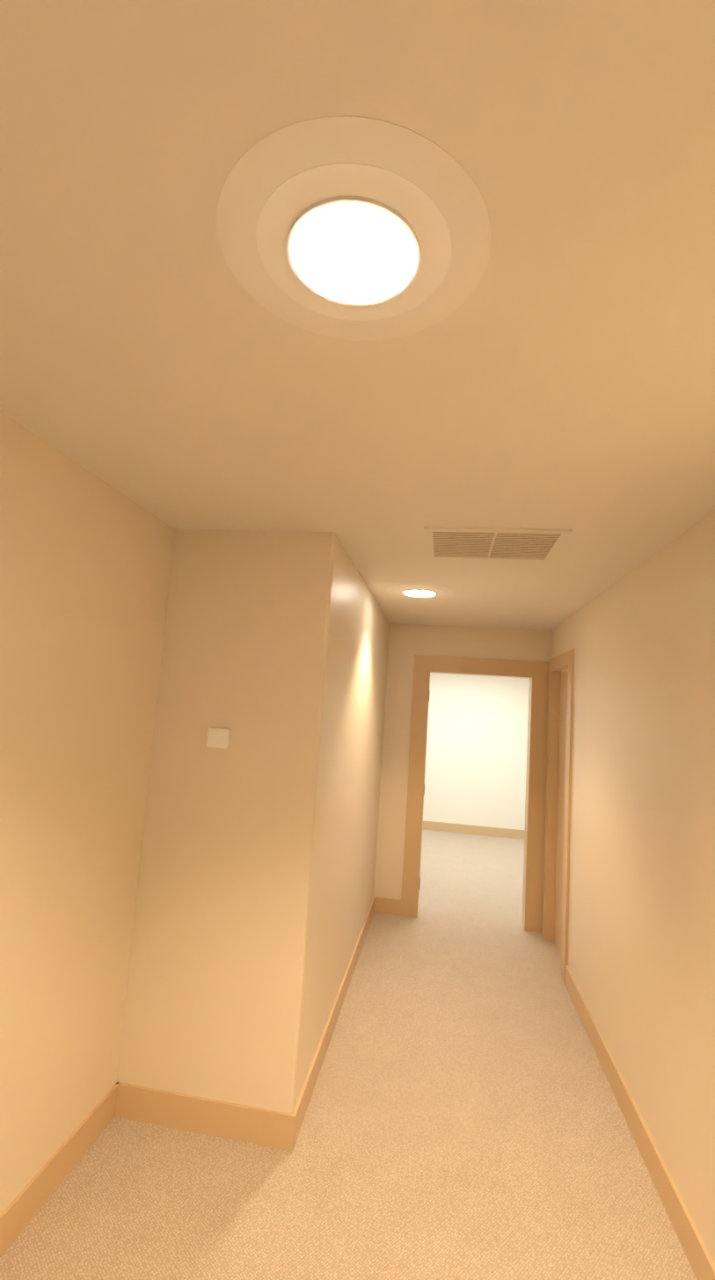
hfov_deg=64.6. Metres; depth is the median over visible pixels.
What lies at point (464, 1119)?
floor
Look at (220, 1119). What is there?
baseboard
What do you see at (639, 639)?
wall
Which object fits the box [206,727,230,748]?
thermostat
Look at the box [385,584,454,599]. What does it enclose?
recessed light
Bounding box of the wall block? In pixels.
[116,529,389,1113]
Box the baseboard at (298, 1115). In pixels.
[288,896,376,1150]
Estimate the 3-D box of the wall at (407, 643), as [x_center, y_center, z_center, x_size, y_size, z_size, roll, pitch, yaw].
[0.865,1.051,4.715,1.680,2.430,0.140,3,-7,9]
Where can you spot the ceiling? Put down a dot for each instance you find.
(556, 369)
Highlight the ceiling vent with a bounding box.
[424,527,572,561]
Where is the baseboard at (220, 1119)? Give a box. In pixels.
[116,1082,291,1150]
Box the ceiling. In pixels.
[0,0,714,630]
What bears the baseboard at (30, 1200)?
attached to the wall at (85, 560)
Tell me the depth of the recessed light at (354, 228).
0.85 m
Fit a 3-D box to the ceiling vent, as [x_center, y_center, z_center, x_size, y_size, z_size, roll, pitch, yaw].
[0.575,-0.404,2.418,0.560,0.007,0.450,3,-7,9]
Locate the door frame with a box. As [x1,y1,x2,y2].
[400,648,574,984]
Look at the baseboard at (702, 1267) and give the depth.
2.12 m
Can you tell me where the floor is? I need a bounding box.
[0,829,696,1279]
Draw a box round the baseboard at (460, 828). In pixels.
[421,820,523,839]
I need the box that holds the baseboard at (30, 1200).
[0,1083,119,1258]
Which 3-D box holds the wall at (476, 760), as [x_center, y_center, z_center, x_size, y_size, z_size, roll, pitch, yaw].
[1.527,1.476,8.032,3.800,2.430,0.150,3,-7,9]
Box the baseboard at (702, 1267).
[565,965,714,1279]
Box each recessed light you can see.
[217,116,490,341]
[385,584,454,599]
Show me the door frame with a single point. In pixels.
(535, 673)
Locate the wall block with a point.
(255, 886)
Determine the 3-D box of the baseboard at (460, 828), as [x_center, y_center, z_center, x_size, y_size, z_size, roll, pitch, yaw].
[1.439,2.612,7.821,3.500,0.118,0.012,3,-7,9]
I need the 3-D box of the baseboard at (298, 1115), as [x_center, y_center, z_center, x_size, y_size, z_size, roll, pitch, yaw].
[-0.055,2.001,3.363,0.012,0.118,2.552,3,-7,9]
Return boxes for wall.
[0,411,174,1214]
[373,623,551,899]
[422,673,529,829]
[550,509,714,1265]

